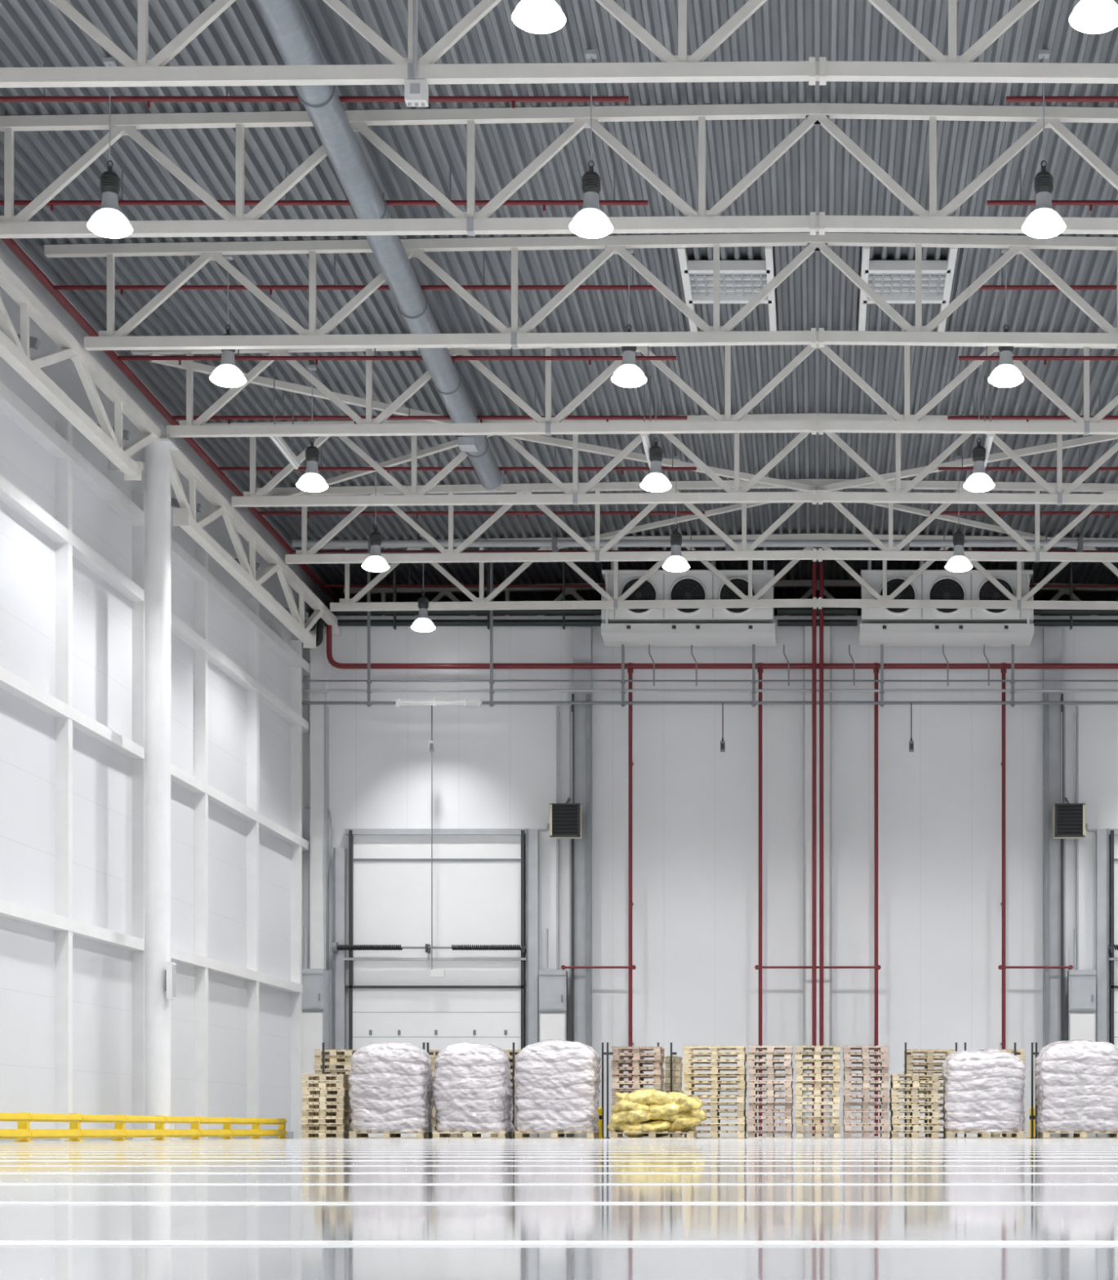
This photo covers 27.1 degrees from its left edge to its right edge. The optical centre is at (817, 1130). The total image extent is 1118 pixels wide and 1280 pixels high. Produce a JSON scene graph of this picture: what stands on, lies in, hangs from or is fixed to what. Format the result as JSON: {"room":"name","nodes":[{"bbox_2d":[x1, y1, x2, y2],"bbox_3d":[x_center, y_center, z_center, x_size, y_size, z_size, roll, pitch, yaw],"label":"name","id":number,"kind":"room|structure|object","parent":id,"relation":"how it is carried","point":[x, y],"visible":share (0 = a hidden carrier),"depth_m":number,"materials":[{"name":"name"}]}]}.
{"room":"warehouse","nodes":[
{"label":"warehouse","id":0,"kind":"room"},
{"bbox_2d":[0,238,345,1131],"bbox_3d":[-11.150,-6.310,26.200,0.200,12.900,64.400,0,0,0],"label":"wall","id":1,"kind":"structure","parent":0,"point":[102,615],"depth_m":35.77,"materials":[{"name":"white paint"}]},
{"bbox_2d":[0,380,310,1141],"bbox_3d":[-10.940,-5.080,21.840,0.220,10.440,54.680,0,0,0],"label":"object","id":2,"kind":"structure","parent":1,"relation":"attached to","point":[58,442],"depth_m":36.97,"materials":[{"name":"paint"}]},
{"bbox_2d":[0,0,1117,615],"bbox_3d":[-0.003,-12.401,26.100,22.095,0.266,64.200,0,0,0],"label":"ceiling","id":3,"kind":"structure","parent":0,"point":[816,174],"depth_m":32.61,"materials":[{"name":"grey metal"}]},
{"bbox_2d":[87,57,133,238],"bbox_3d":[-8.130,-11.307,26.350,0.504,2.005,0.504,0,0,0],"label":"lamp","id":4,"kind":"object","parent":3,"relation":"hanging from","point":[108,221],"visible":1,"depth_m":26.27,"materials":[{"name":"metal"}]},
{"bbox_2d":[209,254,246,387],"bbox_3d":[-8.276,-11.392,32.200,0.504,1.833,0.504,0,0,0],"label":"lamp","id":5,"kind":"object","parent":3,"relation":"hanging from","point":[227,374],"visible":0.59,"depth_m":32.11,"materials":[{"name":"metal"}]},
{"bbox_2d":[273,360,275,424],"bbox_3d":[-8.600,-11.630,36.103,0.100,1.020,0.054,0,0,0],"label":"rod","id":6,"kind":"object","parent":3,"relation":"hanging from","point":[274,360],"depth_m":36.30,"materials":[{"name":"grey metal"}]},
{"bbox_2d":[269,436,300,469],"bbox_3d":[-8.600,-11.068,36.852,0.100,0.475,2.091,0,0,0],"label":"light","id":7,"kind":"object","parent":3,"relation":"hanging from","point":[286,451],"depth_m":37.08,"materials":[{"name":"white metal"}]},
{"bbox_2d":[296,364,328,492],"bbox_3d":[-8.130,-11.307,36.900,0.504,2.005,0.504,0,0,0],"label":"lamp","id":8,"kind":"object","parent":3,"relation":"hanging from","point":[311,481],"visible":1,"depth_m":36.81,"materials":[{"name":"metal"}]},
{"bbox_2d":[361,461,389,572],"bbox_3d":[-8.130,-11.307,42.200,0.504,2.005,0.504,0,0,0],"label":"lamp","id":9,"kind":"object","parent":3,"relation":"hanging from","point":[375,562],"visible":1,"depth_m":42.11,"materials":[{"name":"metal"}]},
{"bbox_2d":[254,0,502,491],"bbox_3d":[-5.530,-11.870,18.127,0.451,0.940,46.277,0,0,-1],"label":"air duct","id":10,"kind":"object","parent":3,"relation":"hanging from","point":[285,20],"visible":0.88,"depth_m":28.73,"materials":[{"name":"metal"}]},
{"bbox_2d":[410,533,435,631],"bbox_3d":[-8.130,-11.307,47.300,0.504,2.005,0.504,0,0,0],"label":"lamp","id":11,"kind":"object","parent":3,"relation":"hanging from","point":[422,624],"visible":0.99,"depth_m":47.20,"materials":[{"name":"metal"}]},
{"bbox_2d":[511,0,565,33],"bbox_3d":[-2.600,-11.351,21.400,0.504,2.093,0.504,0,0,0],"label":"lamp","id":12,"kind":"object","parent":3,"relation":"hanging from","point":[535,16],"visible":1,"depth_m":21.28,"materials":[{"name":"metal"}]},
{"bbox_2d":[0,58,1117,615],"bbox_3d":[0.000,-12.084,25.500,21.720,0.608,61.000,0,0,0],"label":"pipes","id":13,"kind":"object","parent":3,"relation":"attached to","point":[53,289],"visible":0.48,"depth_m":35.23,"materials":[{"name":"red metal"}]},
{"bbox_2d":[0,102,1117,238],"bbox_3d":[0.000,-11.639,27.800,21.402,1.591,0.200,0,0,0],"label":"roof truss","id":14,"kind":"object","parent":3,"relation":"attached to","point":[470,223],"visible":0.98,"depth_m":27.76,"materials":[{"name":"white metal"}]},
{"bbox_2d":[0,0,1117,88],"bbox_3d":[0.000,-11.639,23.800,21.402,1.591,0.200,0,0,0],"label":"roof truss","id":15,"kind":"object","parent":3,"relation":"attached to","point":[143,71],"visible":1,"depth_m":23.75,"materials":[{"name":"white metal"}]},
{"bbox_2d":[404,0,428,106],"bbox_3d":[-4.162,-11.470,23.780,0.220,1.666,0.200,0,0,0],"label":"junction box","id":16,"kind":"object","parent":15,"relation":"attached to","point":[415,91],"visible":1,"depth_m":23.72,"materials":[{"name":"white plastic"}]},
{"bbox_2d":[44,232,1117,350],"bbox_3d":[0.000,-11.639,31.800,21.402,1.591,0.200,0,0,0],"label":"roof truss","id":17,"kind":"structure","parent":3,"relation":"attached to","point":[513,336],"depth_m":31.74,"materials":[{"name":"grey metal"}]},
{"bbox_2d":[568,49,613,238],"bbox_3d":[-2.600,-11.351,26.350,0.504,2.093,0.504,0,0,0],"label":"lamp","id":18,"kind":"object","parent":3,"relation":"hanging from","point":[589,222],"visible":1,"depth_m":26.27,"materials":[{"name":"metal"}]},
{"bbox_2d":[130,344,1117,437],"bbox_3d":[0.000,-11.639,35.800,21.402,1.591,0.200,0,0,0],"label":"roof truss","id":19,"kind":"object","parent":3,"relation":"attached to","point":[726,424],"depth_m":35.76,"materials":[{"name":"grey metal"}]},
{"bbox_2d":[610,248,646,387],"bbox_3d":[-2.647,-11.437,32.200,0.504,1.923,0.504,0,0,0],"label":"lamp","id":20,"kind":"object","parent":3,"relation":"hanging from","point":[628,375],"visible":0.73,"depth_m":32.11,"materials":[{"name":"metal"}]},
{"bbox_2d":[150,353,1117,550],"bbox_3d":[0.000,-12.157,41.799,20.865,0.276,12.076,0,0,0],"label":"roof truss","id":21,"kind":"structure","parent":3,"relation":"attached to","point":[198,367],"depth_m":41.72,"materials":[{"name":"grey metal"}]},
{"bbox_2d":[643,360,644,374],"bbox_3d":[-2.740,-11.877,35.630,0.100,0.246,0.168,0,0,0],"label":"light","id":22,"kind":"object","parent":3,"relation":"hanging from","point":[643,360],"depth_m":36.30,"materials":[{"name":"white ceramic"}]},
{"bbox_2d":[643,383,644,421],"bbox_3d":[-2.740,-11.319,35.630,0.100,0.624,0.168,0,0,0],"label":"rod","id":23,"kind":"object","parent":3,"relation":"hanging from","point":[643,384],"depth_m":36.30,"materials":[{"name":"grey metal"}]},
{"bbox_2d":[640,433,650,468],"bbox_3d":[-2.740,-10.907,35.913,0.100,0.640,2.047,0,0,0],"label":"light","id":24,"kind":"object","parent":3,"relation":"hanging from","point":[646,442],"depth_m":36.65,"materials":[{"name":"white metal"}]},
{"bbox_2d":[649,375,650,421],"bbox_3d":[-2.740,-11.800,36.937,0.100,0.723,0.005,0,0,0],"label":"light","id":25,"kind":"object","parent":3,"relation":"hanging from","point":[650,375],"depth_m":37.59,"materials":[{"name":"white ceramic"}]},
{"bbox_2d":[640,362,671,492],"bbox_3d":[-2.600,-11.351,36.900,0.504,2.093,0.504,0,0,0],"label":"lamp","id":26,"kind":"object","parent":3,"relation":"hanging from","point":[655,481],"visible":0.98,"depth_m":36.81,"materials":[{"name":"metal"}]},
{"bbox_2d":[202,413,1117,506],"bbox_3d":[0.000,-11.639,39.800,21.402,1.591,0.200,0,0,0],"label":"roof truss","id":27,"kind":"object","parent":3,"relation":"attached to","point":[575,496],"depth_m":39.74,"materials":[{"name":"grey metal"}]},
{"bbox_2d":[662,456,689,572],"bbox_3d":[-2.600,-11.351,42.200,0.504,2.093,0.504,0,0,0],"label":"lamp","id":28,"kind":"object","parent":3,"relation":"hanging from","point":[675,562],"visible":1,"depth_m":42.11,"materials":[{"name":"metal"}]},
{"bbox_2d":[256,479,1117,564],"bbox_3d":[0.000,-11.639,43.800,21.402,1.591,0.200,0,0,0],"label":"roof truss","id":29,"kind":"object","parent":3,"relation":"attached to","point":[597,554],"depth_m":43.73,"materials":[{"name":"grey metal"}]},
{"bbox_2d":[600,546,775,646],"bbox_3d":[-2.710,-11.356,48.443,3.640,2.032,1.015,0,0,0],"label":"air cooler unit","id":30,"kind":"object","parent":3,"relation":"hanging from","point":[677,627],"visible":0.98,"depth_m":48.03,"materials":[{"name":"white metal"}]},
{"bbox_2d":[291,516,1117,554],"bbox_3d":[0.000,-12.001,46.325,21.200,0.801,0.250,0,0,0],"label":"roof truss","id":31,"kind":"object","parent":3,"relation":"hanging from","point":[554,543],"visible":0.56,"depth_m":46.24,"materials":[{"name":"grey metal"}]},
{"bbox_2d":[302,562,1117,706],"bbox_3d":[0.000,-10.621,48.600,21.900,3.277,0.100,0,0,0],"label":"rack","id":32,"kind":"object","parent":3,"relation":"hanging from","point":[368,691],"visible":1,"depth_m":48.57,"materials":[{"name":"grey metal"}]},
{"bbox_2d":[429,705,444,977],"bbox_3d":[-8.047,-6.149,48.498,0.310,5.803,0.105,0,0,0],"label":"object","id":33,"kind":"object","parent":32,"relation":"hanging from","point":[433,973],"visible":1,"depth_m":48.49,"materials":[{"name":"metal"}]},
{"bbox_2d":[395,698,481,706],"bbox_3d":[-7.987,-9.027,48.450,1.805,0.150,0.220,0,0,0],"label":"fluorescent tube light","id":34,"kind":"object","parent":32,"relation":"attached to","point":[433,703],"visible":1,"depth_m":48.36,"materials":[{"name":"white plastic"}]},
{"bbox_2d":[720,702,724,751],"bbox_3d":[-2.004,-8.535,48.492,0.100,1.032,0.095,0,0,0],"label":"pendant control","id":35,"kind":"object","parent":32,"relation":"hanging from","point":[722,742],"visible":1,"depth_m":48.49,"materials":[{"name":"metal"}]},
{"bbox_2d":[908,702,913,751],"bbox_3d":[1.986,-8.535,48.492,0.100,1.032,0.095,0,0,0],"label":"pendant control","id":36,"kind":"object","parent":32,"relation":"hanging from","point":[910,742],"visible":1,"depth_m":48.49,"materials":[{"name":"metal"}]},
{"bbox_2d":[302,561,1117,647],"bbox_3d":[0.000,-11.266,48.571,21.900,2.035,0.698,0,0,0],"label":"pipes","id":37,"kind":"object","parent":3,"relation":"hanging from","point":[780,611],"visible":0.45,"depth_m":48.77,"materials":[{"name":"black metal"}]},
{"bbox_2d":[306,533,1117,611],"bbox_3d":[0.000,-11.639,47.800,21.402,1.591,0.200,0,0,0],"label":"roof truss","id":38,"kind":"object","parent":3,"relation":"attached to","point":[749,601],"depth_m":47.74,"materials":[{"name":"grey metal"}]},
{"bbox_2d":[676,246,776,331],"bbox_3d":[-1.290,-12.341,33.750,1.320,0.140,3.700,0,0,0],"label":"roof hatch","id":39,"kind":"object","parent":3,"relation":"in","point":[740,281],"depth_m":33.30,"materials":[{"name":"white metal"}]},
{"bbox_2d":[342,579,1117,615],"bbox_3d":[0.000,-11.639,51.800,21.402,1.591,0.200,0,0,0],"label":"roof truss","id":40,"kind":"object","parent":3,"relation":"attached to","point":[443,592],"visible":0.17,"depth_m":51.74,"materials":[{"name":"white metal"}]},
{"bbox_2d":[857,246,957,331],"bbox_3d":[1.290,-12.341,33.750,1.320,0.140,3.700,0,0,0],"label":"roof hatch","id":41,"kind":"object","parent":3,"relation":"in","point":[894,281],"depth_m":33.30,"materials":[{"name":"white metal"}]},
{"bbox_2d":[858,546,1033,646],"bbox_3d":[2.710,-11.356,48.443,3.640,2.032,1.015,0,0,0],"label":"air cooler unit","id":42,"kind":"object","parent":3,"relation":"hanging from","point":[888,627],"visible":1,"depth_m":48.03,"materials":[{"name":"white metal"}]},
{"bbox_2d":[944,456,972,572],"bbox_3d":[2.600,-11.351,42.200,0.504,2.093,0.504,0,0,0],"label":"lamp","id":43,"kind":"object","parent":3,"relation":"hanging from","point":[958,562],"visible":1,"depth_m":42.11,"materials":[{"name":"metal"}]},
{"bbox_2d":[963,362,994,492],"bbox_3d":[2.600,-11.351,36.900,0.504,2.093,0.504,0,0,0],"label":"lamp","id":44,"kind":"object","parent":3,"relation":"hanging from","point":[978,481],"visible":0.98,"depth_m":36.81,"materials":[{"name":"metal"}]},
{"bbox_2d":[983,375,984,421],"bbox_3d":[2.740,-11.800,36.937,0.100,0.723,0.005,0,0,0],"label":"rod","id":45,"kind":"object","parent":3,"relation":"hanging from","point":[984,375],"depth_m":37.59,"materials":[{"name":"grey metal"}]},
{"bbox_2d":[983,433,994,468],"bbox_3d":[2.740,-10.907,35.913,0.100,0.640,2.047,0,0,0],"label":"light","id":46,"kind":"object","parent":3,"relation":"hanging from","point":[988,442],"depth_m":36.65,"materials":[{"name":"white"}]},
{"bbox_2d":[989,360,991,374],"bbox_3d":[2.740,-11.877,35.630,0.100,0.246,0.168,0,0,0],"label":"light","id":47,"kind":"object","parent":3,"relation":"hanging from","point":[989,360],"depth_m":36.30,"materials":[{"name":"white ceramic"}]},
{"bbox_2d":[989,383,991,421],"bbox_3d":[2.740,-11.319,35.630,0.100,0.624,0.168,0,0,0],"label":"rod","id":48,"kind":"object","parent":3,"relation":"hanging from","point":[989,384],"depth_m":36.30,"materials":[{"name":"grey metal"}]},
{"bbox_2d":[987,248,1023,387],"bbox_3d":[2.647,-11.437,32.200,0.504,1.923,0.504,0,0,0],"label":"lamp","id":49,"kind":"object","parent":3,"relation":"hanging from","point":[1006,375],"visible":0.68,"depth_m":32.11,"materials":[{"name":"metal"}]},
{"bbox_2d":[1021,49,1065,238],"bbox_3d":[2.600,-11.351,26.350,0.504,2.093,0.504,0,0,0],"label":"lamp","id":50,"kind":"object","parent":3,"relation":"hanging from","point":[1043,222],"visible":1,"depth_m":26.27,"materials":[{"name":"metal"}]},
{"bbox_2d":[1068,0,1117,33],"bbox_3d":[2.600,-11.351,21.400,0.504,2.093,0.504,0,0,0],"label":"lamp","id":51,"kind":"object","parent":3,"relation":"hanging from","point":[1087,16],"visible":1,"depth_m":21.27,"materials":[{"name":"metal"}]},
{"bbox_2d":[0,1137,1117,1279],"bbox_3d":[0.000,0.239,26.200,22.500,0.202,64.400,0,0,0],"label":"floor","id":52,"kind":"structure","parent":0,"point":[18,1222],"depth_m":4.08,"materials":[{"name":"grey concrete"}]},
{"bbox_2d":[0,1112,288,1142],"bbox_3d":[-9.800,-0.043,27.325,0.200,0.365,29.450,0,0,0],"label":"guard rail","id":53,"kind":"object","parent":52,"relation":"on","point":[24,1133],"visible":0.94,"depth_m":32.25,"materials":[{"name":"yellow metal"}]},
{"bbox_2d":[109,438,182,1139],"bbox_3d":[-10.520,-5.298,35.800,1.040,10.875,0.600,0,0,0],"label":"steel column","id":54,"kind":"structure","parent":52,"relation":"on","point":[156,467],"depth_m":35.62,"materials":[{"name":"white metal"}]},
{"bbox_2d":[0,258,160,479],"bbox_3d":[-10.596,-10.345,29.800,0.852,1.110,11.700,0,0,0],"label":"truss","id":55,"kind":"object","parent":54,"relation":"on","point":[14,347],"visible":1,"depth_m":31.52,"materials":[{"name":"white metal"}]},
{"bbox_2d":[164,961,176,999],"bbox_3d":[-10.055,-2.327,35.675,0.130,0.574,0.350,0,0,0],"label":"switch box","id":56,"kind":"object","parent":54,"relation":"attached to","point":[171,972],"visible":1,"depth_m":35.52,"materials":[{"name":"paint"}]},
{"bbox_2d":[160,435,341,648],"bbox_3d":[-10.596,-10.345,42.565,0.852,1.110,13.230,0,0,0],"label":"truss","id":57,"kind":"object","parent":54,"relation":"on","point":[243,571],"visible":0.96,"depth_m":40.95,"materials":[{"name":"white metal"}]},
{"bbox_2d":[302,928,328,1094],"bbox_3d":[-10.727,-2.086,48.590,0.640,4.452,0.560,0,0,0],"label":"tall cabinet","id":58,"kind":"object","parent":52,"relation":"on","point":[315,981],"visible":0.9,"depth_m":48.35,"materials":[{"name":"grey metal"}]},
{"bbox_2d":[308,627,342,970],"bbox_3d":[-10.520,-5.295,49.039,0.640,10.870,0.318,0,0,0],"label":"column","id":59,"kind":"structure","parent":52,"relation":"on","point":[319,713],"depth_m":48.90,"materials":[{"name":"metal"}]},
{"bbox_2d":[300,1074,351,1138],"bbox_3d":[-8.850,-0.436,41.500,0.787,1.152,1.058,0,0,0],"label":"pallet stack","id":60,"kind":"object","parent":52,"relation":"on","point":[326,1110],"visible":0.9,"depth_m":41.02,"materials":[{"name":"brown wood"}]},
{"bbox_2d":[313,1049,355,1075],"bbox_3d":[-9.078,-0.692,43.450,0.737,1.664,0.957,0,0,0],"label":"pallet stack","id":61,"kind":"object","parent":52,"relation":"on","point":[338,1061],"visible":0.19,"depth_m":43.00,"materials":[{"name":"brown wood"}]},
{"bbox_2d":[347,1041,434,1138],"bbox_3d":[-7.651,-0.727,41.178,1.493,1.735,1.204,0,0,0],"label":"sacks","id":62,"kind":"object","parent":52,"relation":"on","point":[390,1091],"visible":0.99,"depth_m":40.66,"materials":[{"name":"white plastic"}]},
{"bbox_2d":[428,1049,462,1137],"bbox_3d":[-7.064,-0.692,43.597,0.558,1.664,0.858,0,0,0],"label":"pallet stack","id":63,"kind":"object","parent":52,"relation":"on","point":[433,1057],"visible":0.08,"depth_m":43.21,"materials":[{"name":"brown wood"}]},
{"bbox_2d":[431,1042,514,1138],"bbox_3d":[-6.185,-0.721,41.164,1.452,1.723,1.212,0,0,0],"label":"sacks","id":64,"kind":"object","parent":52,"relation":"on","point":[472,1085],"visible":1,"depth_m":40.67,"materials":[{"name":"white plastic"}]},
{"bbox_2d":[490,1049,520,1137],"bbox_3d":[-5.862,-0.692,43.598,0.617,1.664,0.857,0,0,0],"label":"pallet stack","id":65,"kind":"object","parent":52,"relation":"on","point":[508,1052],"visible":0.09,"depth_m":43.21,"materials":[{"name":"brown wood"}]},
{"bbox_2d":[538,928,567,1137],"bbox_3d":[-5.633,-2.086,48.890,0.578,4.452,0.360,0,0,0],"label":"tall cabinet","id":66,"kind":"object","parent":52,"relation":"on","point":[553,984],"visible":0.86,"depth_m":48.74,"materials":[{"name":"grey metal"}]},
{"bbox_2d":[513,1039,600,1138],"bbox_3d":[-4.659,-0.747,41.178,1.561,1.774,1.220,0,0,0],"label":"sacks","id":67,"kind":"object","parent":52,"relation":"on","point":[557,1091],"visible":1,"depth_m":40.66,"materials":[{"name":"white plastic"}]},
{"bbox_2d":[555,626,591,1137],"bbox_3d":[-5.211,-5.305,48.989,0.762,10.890,0.419,0,0,0],"label":"wall column","id":68,"kind":"structure","parent":52,"relation":"on","point":[580,850],"depth_m":48.92,"materials":[{"name":"grey metal"}]},
{"bbox_2d":[549,711,581,839],"bbox_3d":[-5.315,-7.522,48.715,0.640,2.672,0.950,0,0,0],"label":"heater","id":69,"kind":"object","parent":68,"relation":"attached to","point":[565,819],"visible":1,"depth_m":48.29,"materials":[{"name":"black metal"}]},
{"bbox_2d":[596,1106,604,1137],"bbox_3d":[-4.041,-0.150,42.500,0.200,0.580,0.200,0,0,0],"label":"bollard","id":70,"kind":"object","parent":52,"relation":"on","point":[599,1109],"visible":0.52,"depth_m":42.46,"materials":[{"name":"yellow metal"}]},
{"bbox_2d":[610,1046,664,1137],"bbox_3d":[-3.284,-0.692,41.998,0.920,1.664,1.052,0,0,0],"label":"pallet stack","id":71,"kind":"object","parent":52,"relation":"on","point":[638,1054],"visible":0.48,"depth_m":41.51,"materials":[{"name":"brown wood"}]},
{"bbox_2d":[606,1088,706,1138],"bbox_3d":[-2.865,-0.298,40.367,1.778,0.876,1.250,0,0,3],"label":"sacks","id":72,"kind":"object","parent":52,"relation":"on","point":[652,1113],"visible":1,"depth_m":39.86,"materials":[{"name":"yellow fabric"}]},
{"bbox_2d":[663,1056,683,1137],"bbox_3d":[-2.720,-0.628,43.397,0.321,1.536,0.855,0,0,0],"label":"pallet stack","id":73,"kind":"object","parent":52,"relation":"on","point":[677,1064],"visible":0.47,"depth_m":43.00,"materials":[{"name":"brown wood"}]},
{"bbox_2d":[322,1042,1038,1138],"bbox_3d":[-2.540,-0.755,42.100,13.336,1.790,1.680,0,0,0],"label":"posts","id":74,"kind":"object","parent":52,"relation":"on","point":[606,1053],"visible":0.44,"depth_m":42.67,"materials":[{"name":"metal"}]},
{"bbox_2d":[682,1045,746,1138],"bbox_3d":[-1.848,-0.692,41.498,1.122,1.664,1.054,0,0,0],"label":"pallet stack","id":75,"kind":"object","parent":52,"relation":"on","point":[689,1074],"visible":0.81,"depth_m":41.02,"materials":[{"name":"brown wood"}]},
{"bbox_2d":[746,1045,793,1138],"bbox_3d":[-0.846,-0.692,41.501,0.818,1.664,1.064,0,0,0],"label":"pallet stack","id":76,"kind":"object","parent":52,"relation":"on","point":[753,1131],"visible":1,"depth_m":41.02,"materials":[{"name":"brown wood"}]},
{"bbox_2d":[802,626,831,1137],"bbox_3d":[0.000,-5.330,49.084,0.620,10.940,0.229,0,0,0],"label":"wall column","id":77,"kind":"structure","parent":52,"relation":"on","point":[806,630],"depth_m":49.00,"materials":[{"name":"metal"}]},
{"bbox_2d":[794,1045,840,1138],"bbox_3d":[0.007,-0.692,41.499,0.836,1.664,1.059,0,0,0],"label":"pallet stack","id":78,"kind":"object","parent":52,"relation":"on","point":[799,1053],"visible":1,"depth_m":40.99,"materials":[{"name":"brown wood"}]},
{"bbox_2d":[842,1045,888,1138],"bbox_3d":[0.872,-0.692,41.498,0.832,1.664,1.063,0,0,0],"label":"pallet stack","id":79,"kind":"object","parent":52,"relation":"on","point":[865,1076],"visible":1,"depth_m":41.00,"materials":[{"name":"brown wood"}]},
{"bbox_2d":[888,1074,939,1138],"bbox_3d":[1.751,-0.436,41.492,0.880,1.152,1.045,0,0,0],"label":"pallet stack","id":80,"kind":"object","parent":52,"relation":"on","point":[933,1082],"visible":1,"depth_m":41.00,"materials":[{"name":"brown wood"}]},
{"bbox_2d":[902,1048,954,1137],"bbox_3d":[2.116,-0.692,43.502,0.950,1.664,1.055,0,0,0],"label":"pallet stack","id":81,"kind":"object","parent":52,"relation":"on","point":[928,1057],"visible":0.23,"depth_m":43.00,"materials":[{"name":"brown wood"}]},
{"bbox_2d":[941,1048,1025,1138],"bbox_3d":[2.988,-0.665,41.184,1.508,1.609,1.208,0,0,0],"label":"sacks","id":82,"kind":"object","parent":52,"relation":"on","point":[983,1093],"visible":1,"depth_m":40.66,"materials":[{"name":"white plastic"}]},
{"bbox_2d":[990,1048,1025,1137],"bbox_3d":[3.590,-0.692,43.396,0.626,1.664,0.856,0,0,0],"label":"pallet stack","id":83,"kind":"object","parent":52,"relation":"on","point":[1021,1056],"visible":0.07,"depth_m":42.98,"materials":[{"name":"brown wood"}]},
{"bbox_2d":[1026,1106,1034,1137],"bbox_3d":[3.981,-0.150,42.500,0.200,0.580,0.200,0,0,0],"label":"bollard","id":84,"kind":"object","parent":52,"relation":"on","point":[1030,1107],"visible":0.65,"depth_m":42.46,"materials":[{"name":"yellow metal"}]},
{"bbox_2d":[1042,626,1078,1137],"bbox_3d":[5.211,-5.305,48.989,0.762,10.890,0.419,0,0,0],"label":"wall column","id":85,"kind":"structure","parent":52,"relation":"on","point":[1053,850],"depth_m":48.92,"materials":[{"name":"grey metal"}]},
{"bbox_2d":[1053,711,1084,839],"bbox_3d":[5.315,-7.522,48.715,0.640,2.672,0.950,0,0,0],"label":"heater","id":86,"kind":"object","parent":85,"relation":"attached to","point":[1068,819],"visible":1,"depth_m":48.29,"materials":[{"name":"black metal"}]},
{"bbox_2d":[1034,1039,1117,1138],"bbox_3d":[4.704,-0.748,41.175,1.604,1.776,1.214,0,0,0],"label":"sacks","id":87,"kind":"object","parent":52,"relation":"on","point":[1076,1081],"visible":1,"depth_m":40.65,"materials":[{"name":"white plastic"}]},
{"bbox_2d":[1066,928,1095,1137],"bbox_3d":[5.633,-2.086,48.890,0.578,4.452,0.360,0,0,0],"label":"tall cabinet","id":88,"kind":"object","parent":52,"relation":"on","point":[1081,984],"visible":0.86,"depth_m":48.74,"materials":[{"name":"grey metal"}]},
{"bbox_2d":[302,615,1117,1137],"bbox_3d":[0.000,-5.455,49.300,22.100,11.190,0.200,0,0,0],"label":"wall","id":89,"kind":"structure","parent":0,"point":[695,804],"depth_m":49.20,"materials":[{"name":"white paint"}]},
{"bbox_2d":[304,806,549,1137],"bbox_3d":[-8.354,-3.399,48.989,5.231,7.078,0.418,0,0,0],"label":"door","id":90,"kind":"structure","parent":89,"relation":"in","point":[478,874],"depth_m":49.17,"materials":[{"name":"grey metal"}]},
{"bbox_2d":[326,562,1117,1136],"bbox_3d":[0.000,-5.942,48.773,20.884,12.124,0.845,0,0,0],"label":"pipes","id":91,"kind":"object","parent":89,"relation":"attached to","point":[813,665],"visible":0.79,"depth_m":48.69,"materials":[{"name":"metal"}]},
{"bbox_2d":[1084,823,1117,1137],"bbox_3d":[8.354,-3.399,48.989,5.231,7.078,0.418,0,0,0],"label":"door","id":92,"kind":"structure","parent":89,"relation":"in","point":[1103,948],"depth_m":49.00,"materials":[{"name":"grey metal"}]}
]}

